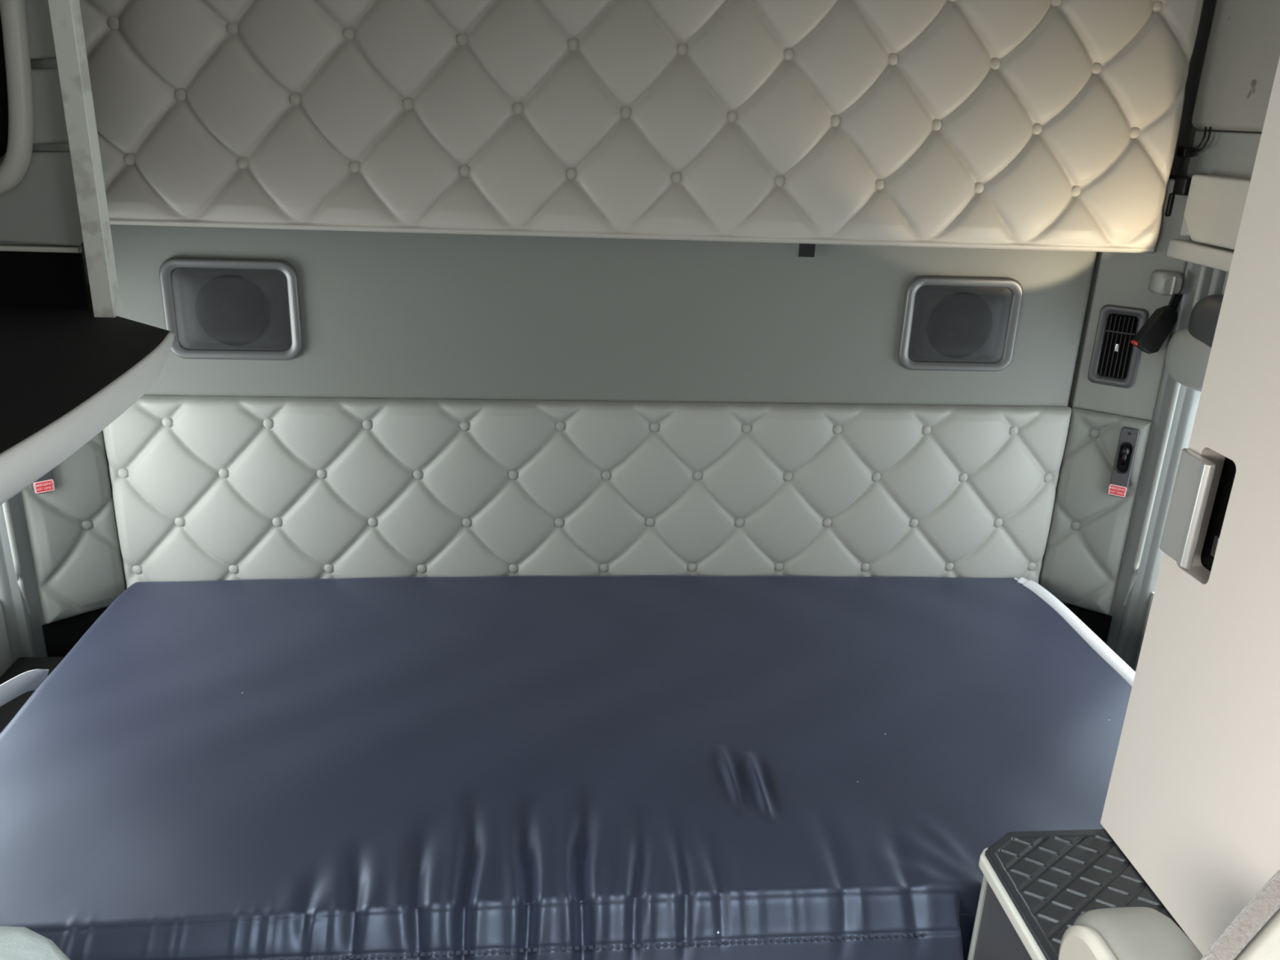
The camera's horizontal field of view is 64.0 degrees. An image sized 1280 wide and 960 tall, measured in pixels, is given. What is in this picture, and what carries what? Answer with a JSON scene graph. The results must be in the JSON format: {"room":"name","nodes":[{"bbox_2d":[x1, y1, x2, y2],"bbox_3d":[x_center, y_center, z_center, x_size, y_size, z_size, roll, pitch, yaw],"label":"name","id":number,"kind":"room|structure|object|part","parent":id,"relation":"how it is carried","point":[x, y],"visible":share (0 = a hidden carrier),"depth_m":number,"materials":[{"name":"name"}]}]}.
{"room":"vehicle interior","nodes":[
{"label":"vehicle interior","id":0,"kind":"room"},
{"bbox_2d":[0,600,13,676],"bbox_3d":[-1.072,0.547,0.261,0.050,2.100,3.720,0,20,-6],"label":"wall","id":1,"kind":"structure","parent":0,"point":[6,660],"depth_m":1.95,"materials":[{"name":"grey plastic"}]},
{"bbox_2d":[0,492,47,662],"bbox_3d":[-1.225,0.154,1.962,0.120,1.255,0.102,0,20,-6],"label":"trim","id":2,"kind":"structure","parent":1,"relation":"attached to","point":[24,632],"depth_m":1.96,"materials":[{"name":"grey plastic"}]},
{"bbox_2d":[0,0,93,311],"bbox_3d":[-0.999,-0.599,1.520,0.310,0.710,0.108,0,20,-6],"label":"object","id":3,"kind":"structure","parent":1,"relation":"attached to","point":[43,264],"depth_m":1.55,"materials":[{"name":"grey plastic"}]},
{"bbox_3d":[-0.875,-0.666,1.490,0.065,0.105,0.030,0,20,-6],"label":"rib panel","id":4,"kind":"part","parent":3,"relation":"part of","materials":[{"name":"grey plastic"}]},
{"bbox_3d":[-0.997,-0.647,1.505,0.310,0.610,0.018,0,20,-6],"label":"moulding","id":5,"kind":"part","parent":3,"relation":"part of","materials":[{"name":"grey plastic"}]},
{"bbox_3d":[-0.976,-0.433,1.569,0.248,0.143,0.025,0,20,-6],"label":"panel","id":6,"kind":"part","parent":3,"relation":"part of","materials":[{"name":"grey plastic"}]},
{"bbox_3d":[-0.881,-0.557,1.529,0.069,0.109,0.030,0,20,-6],"label":"rib panel","id":7,"kind":"part","parent":3,"relation":"part of","materials":[{"name":"grey plastic"}]},
{"bbox_3d":[-0.863,-0.341,1.605,0.016,0.067,0.008,0,20,-6],"label":"hinge plate","id":8,"kind":"part","parent":3,"relation":"part of","materials":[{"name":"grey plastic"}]},
{"bbox_2d":[0,306,174,505],"bbox_3d":[-0.891,-0.114,1.299,0.496,0.060,0.985,0,20,-6],"label":"wall shelf","id":9,"kind":"object","parent":1,"relation":"attached to","point":[66,375],"visible":0.99,"depth_m":1.28,"materials":[{"name":"black plastic"}]},
{"bbox_2d":[48,0,122,317],"bbox_3d":[-0.822,-0.591,1.486,0.031,0.709,0.032,0,20,-6],"label":"support post","id":10,"kind":"object","parent":9,"relation":"on","point":[65,15],"visible":1,"depth_m":1.51,"materials":[{"name":"silver metal"}]},
{"bbox_2d":[102,0,1217,588],"bbox_3d":[-0.072,-0.102,2.140,2.400,2.100,0.060,0,20,-6],"label":"wall","id":11,"kind":"structure","parent":0,"point":[1187,131],"depth_m":2.00,"materials":[{"name":"grey plastic"}]},
{"bbox_2d":[20,430,126,623],"bbox_3d":[-1.103,0.062,1.988,0.156,0.440,0.034,-16,27,-41],"label":"panel","id":12,"kind":"object","parent":11,"relation":"attached to","point":[73,529],"visible":0.7,"depth_m":2.00,"materials":[{"name":"grey leather"}]},
{"bbox_2d":[31,470,54,494],"bbox_3d":[-1.113,-0.044,1.898,0.036,0.148,0.026,-16,27,-41],"label":"warning label","id":13,"kind":"object","parent":12,"relation":"attached to","point":[45,484],"visible":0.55,"depth_m":1.92,"materials":[{"name":"red plastic"}]},
{"bbox_2d":[42,606,108,657],"bbox_3d":[-1.135,0.589,2.192,0.165,0.688,0.024,-16,27,-41],"label":"trim","id":14,"kind":"structure","parent":11,"relation":"attached to","point":[60,637],"depth_m":2.05,"materials":[{"name":"black plastic"}]},
{"bbox_2d":[159,257,302,360],"bbox_3d":[-0.767,-0.320,1.926,0.248,0.190,0.016,0,20,-6],"label":"wall speaker","id":15,"kind":"object","parent":11,"relation":"attached to","point":[214,308],"visible":1,"depth_m":1.92,"materials":[{"name":"grey plastic"}]},
{"bbox_2d":[171,267,291,351],"bbox_3d":[-0.766,-0.318,1.922,0.207,0.153,0.005,0,20,-6],"label":"grille","id":16,"kind":"object","parent":15,"relation":"attached to","point":[213,308],"depth_m":1.92,"materials":[{"name":"grey plastic"}]},
{"bbox_2d":[102,395,1071,588],"bbox_3d":[-0.079,0.163,2.175,1.957,0.680,0.053,0,20,-6],"label":"panel","id":17,"kind":"object","parent":11,"relation":"attached to","point":[205,488],"visible":0.66,"depth_m":2.10,"materials":[{"name":"grey leather"}]},
{"bbox_2d":[110,224,1096,406],"bbox_3d":[-0.059,-0.380,1.989,1.951,0.472,0.021,0,20,-6],"label":"wall panel","id":18,"kind":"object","parent":11,"relation":"attached to","point":[384,314],"depth_m":2.00,"materials":[{"name":"grey plastic"}]},
{"bbox_2d":[79,0,1203,257],"bbox_3d":[-0.027,-0.721,1.806,2.080,0.624,0.088,0,20,-6],"label":"bunk","id":19,"kind":"object","parent":11,"relation":"attached to","point":[1041,125],"visible":0.94,"depth_m":1.81,"materials":[{"name":"beige leather"}]},
{"bbox_2d":[897,275,1022,371],"bbox_3d":[0.645,-0.313,2.064,0.240,0.190,0.016,0,20,-6],"label":"wall speaker","id":20,"kind":"object","parent":11,"relation":"attached to","point":[948,323],"visible":1,"depth_m":2.06,"materials":[{"name":"grey plastic"}]},
{"bbox_2d":[908,285,1013,362],"bbox_3d":[0.646,-0.311,2.060,0.199,0.153,0.005,0,20,-6],"label":"grille","id":21,"kind":"object","parent":20,"relation":"attached to","point":[947,323],"depth_m":2.06,"materials":[{"name":"grey plastic"}]},
{"bbox_2d":[1062,602,1111,644],"bbox_3d":[0.951,0.599,2.396,0.165,0.688,0.024,15,24,30],"label":"trim","id":22,"kind":"structure","parent":11,"relation":"attached to","point":[1098,623],"depth_m":2.25,"materials":[{"name":"black"}]},
{"bbox_2d":[1038,407,1152,614],"bbox_3d":[0.964,0.072,2.189,0.156,0.440,0.034,15,24,31],"label":"panel","id":23,"kind":"object","parent":11,"relation":"attached to","point":[1089,526],"visible":0.96,"depth_m":2.18,"materials":[{"name":"grey leather"}]},
{"bbox_2d":[1107,426,1140,497],"bbox_3d":[0.993,-0.034,2.103,0.036,0.148,0.026,15,24,31],"label":"latch plate","id":24,"kind":"object","parent":23,"relation":"attached to","point":[1129,437],"visible":1,"depth_m":2.10,"materials":[{"name":"grey plastic"}]},
{"bbox_3d":[0.991,-0.045,2.096,0.009,0.031,0.009,0,20,-6],"label":"lever","id":25,"kind":"part","parent":24,"relation":"part of","materials":[{"name":"black plastic"}]},
{"bbox_3d":[0.991,-0.059,2.090,0.015,0.017,0.015,0,20,-6],"label":"knob","id":26,"kind":"part","parent":24,"relation":"part of","materials":[{"name":"black plastic"}]},
{"bbox_2d":[1087,304,1148,388],"bbox_3d":[0.965,-0.269,2.070,0.089,0.162,0.013,15,24,31],"label":"air vent","id":27,"kind":"object","parent":11,"relation":"attached to","point":[1114,360],"visible":1,"depth_m":2.07,"materials":[{"name":"grey plastic"}]},
{"bbox_2d":[1071,177,1192,421],"bbox_3d":[0.988,-0.358,2.043,0.156,0.470,0.019,15,24,30],"label":"trim","id":28,"kind":"structure","parent":11,"relation":"attached to","point":[1122,279],"depth_m":2.05,"materials":[{"name":"grey plastic"}]},
{"bbox_2d":[1130,293,1182,354],"bbox_3d":[0.997,-0.301,1.976,0.084,0.115,0.024,0,20,-6],"label":"belt buckle","id":29,"kind":"object","parent":11,"relation":"attached to","point":[1151,336],"visible":1,"depth_m":1.97,"materials":[{"name":"black plastic"}]},
{"bbox_2d":[1148,270,1182,295],"bbox_3d":[1.020,-0.381,1.982,0.046,0.044,0.046,0,20,-6],"label":"clip","id":30,"kind":"object","parent":11,"relation":"attached to","point":[1162,282],"visible":1,"depth_m":1.97,"materials":[{"name":"grey plastic"}]},
{"bbox_2d":[1133,129,1262,671],"bbox_3d":[1.266,0.558,0.489,0.050,2.100,3.720,0,20,-6],"label":"wall","id":31,"kind":"structure","parent":0,"point":[1227,273],"depth_m":2.17,"materials":[{"name":"grey plastic"}]},
{"bbox_2d":[1123,265,1207,606],"bbox_3d":[1.056,-0.064,2.075,0.013,0.760,0.028,0,20,-6],"label":"trim","id":32,"kind":"structure","parent":31,"relation":"attached to","point":[1203,268],"depth_m":2.07,"materials":[{"name":"grey plastic"}]},
{"bbox_2d":[1106,262,1226,670],"bbox_3d":[1.087,0.165,2.188,0.120,1.255,0.102,0,20,-6],"label":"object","id":33,"kind":"structure","parent":31,"relation":"attached to","point":[1127,622],"depth_m":2.11,"materials":[{"name":"grey plastic"}]},
{"bbox_2d":[1165,294,1223,391],"bbox_3d":[1.062,-0.254,1.898,0.090,0.180,0.190,0,20,-6],"label":"reading lamp","id":34,"kind":"object","parent":31,"relation":"attached to","point":[1188,350],"visible":0.58,"depth_m":1.89,"materials":[{"name":"grey plastic"}]},
{"bbox_2d":[1188,294,1223,347],"bbox_3d":[1.060,-0.280,1.867,0.070,0.110,0.150,0,20,-6],"label":"hood","id":35,"kind":"object","parent":34,"relation":"attached to","point":[1203,319],"depth_m":1.87,"materials":[{"name":"grey plastic"}]},
{"bbox_2d":[1167,130,1262,272],"bbox_3d":[1.082,-0.457,1.723,0.083,0.233,0.600,0,20,-6],"label":"bracket","id":36,"kind":"object","parent":31,"relation":"attached to","point":[1220,173],"visible":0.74,"depth_m":1.85,"materials":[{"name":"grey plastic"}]},
{"bbox_2d":[1164,174,1191,217],"bbox_3d":[1.028,-0.542,1.960,0.038,0.075,0.088,0,20,-6],"label":"bracket","id":37,"kind":"object","parent":36,"relation":"attached to","point":[1182,184],"visible":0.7,"depth_m":1.94,"materials":[{"name":"black plastic"}]},
{"bbox_2d":[1176,126,1211,157],"bbox_3d":[1.035,-0.630,1.909,0.025,0.056,0.064,0,20,-6],"label":"connector","id":38,"kind":"object","parent":36,"relation":"attached to","point":[1187,152],"visible":1,"depth_m":1.92,"materials":[{"name":"black plastic"}]},
{"bbox_2d":[1191,0,1279,132],"bbox_3d":[1.101,-0.740,1.612,0.063,0.370,0.585,0,20,-6],"label":"panel","id":39,"kind":"object","parent":31,"relation":"attached to","point":[1242,55],"visible":0.97,"depth_m":1.80,"materials":[{"name":"plastic"}]},
{"bbox_3d":[0.055,1.556,0.759,2.400,0.050,3.850,0,20,-6],"label":"floor","id":40,"kind":"structure","parent":0,"visible":0},
{"bbox_2d":[0,657,64,733],"bbox_3d":[-1.093,0.782,1.711,0.143,0.660,0.780,0,20,-6],"label":"tray","id":41,"kind":"object","parent":40,"relation":"on","point":[8,711],"visible":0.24,"depth_m":1.90,"materials":[{"name":"black plastic"}]},
{"bbox_2d":[0,669,48,706],"bbox_3d":[-1.085,0.398,1.627,0.002,0.074,0.342,10,21,19],"label":"strap","id":42,"kind":"object","parent":41,"relation":"on","point":[28,681],"visible":0.88,"depth_m":1.72,"materials":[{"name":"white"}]},
{"bbox_2d":[0,925,70,959],"bbox_3d":[-0.663,0.950,0.602,0.536,1.140,0.705,0,20,-6],"label":"seat","id":43,"kind":"object","parent":40,"relation":"on","point":[16,943],"visible":1,"depth_m":0.75,"materials":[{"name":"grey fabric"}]},
{"bbox_2d":[967,829,1201,959],"bbox_3d":[0.741,0.891,1.329,0.670,0.857,0.277,0,20,-6],"label":"box","id":44,"kind":"object","parent":40,"relation":"on","point":[1035,886],"visible":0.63,"depth_m":1.21,"materials":[{"name":"grey plastic"}]},
{"bbox_2d":[1100,57,1279,955],"bbox_3d":[0.862,-0.076,0.983,0.515,1.202,0.290,0,20,-6],"label":"cabinet","id":45,"kind":"object","parent":44,"relation":"on","point":[1193,799],"visible":1,"depth_m":1.07,"materials":[{"name":"white plastic"}]},
{"bbox_3d":[0.597,0.031,1.120,0.012,0.119,0.059,2,20,-1],"label":"pull handle","id":46,"kind":"part","parent":45,"relation":"part of","materials":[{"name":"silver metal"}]},
{"bbox_2d":[1057,868,1279,959],"bbox_3d":[0.665,0.855,0.758,0.604,1.311,0.725,0,20,-6],"label":"passenger seat","id":47,"kind":"object","parent":40,"relation":"on","point":[1124,933],"visible":1,"depth_m":0.88,"materials":[{"name":"beige leather"}]},
{"bbox_3d":[0.405,0.483,0.802,0.013,0.096,0.310,0,20,-6],"label":"panel","id":48,"kind":"part","parent":47,"relation":"part of","materials":[{"name":"beige plastic"}]},
{"bbox_3d":[0.452,0.488,0.795,0.092,0.110,0.365,0,20,-6],"label":"armrest","id":49,"kind":"part","parent":47,"relation":"part of","materials":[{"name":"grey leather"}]},
{"bbox_3d":[0.671,0.555,0.841,0.580,0.750,0.125,0,20,-6],"label":"backrest","id":50,"kind":"part","parent":47,"relation":"part of","materials":[{"name":"beige leather"}]},
{"bbox_3d":[-0.061,0.794,1.876,1.920,0.602,0.895,0,20,-6],"label":"storage box","id":51,"kind":"object","parent":40,"relation":"on","visible":0},
{"bbox_2d":[0,575,1135,959],"bbox_3d":[-0.043,0.471,1.726,1.925,0.241,1.014,0,20,-6],"label":"mattress","id":52,"kind":"object","parent":51,"relation":"on","point":[514,767],"visible":0.91,"depth_m":1.53,"materials":[{"name":"blue fabric"}]}
]}

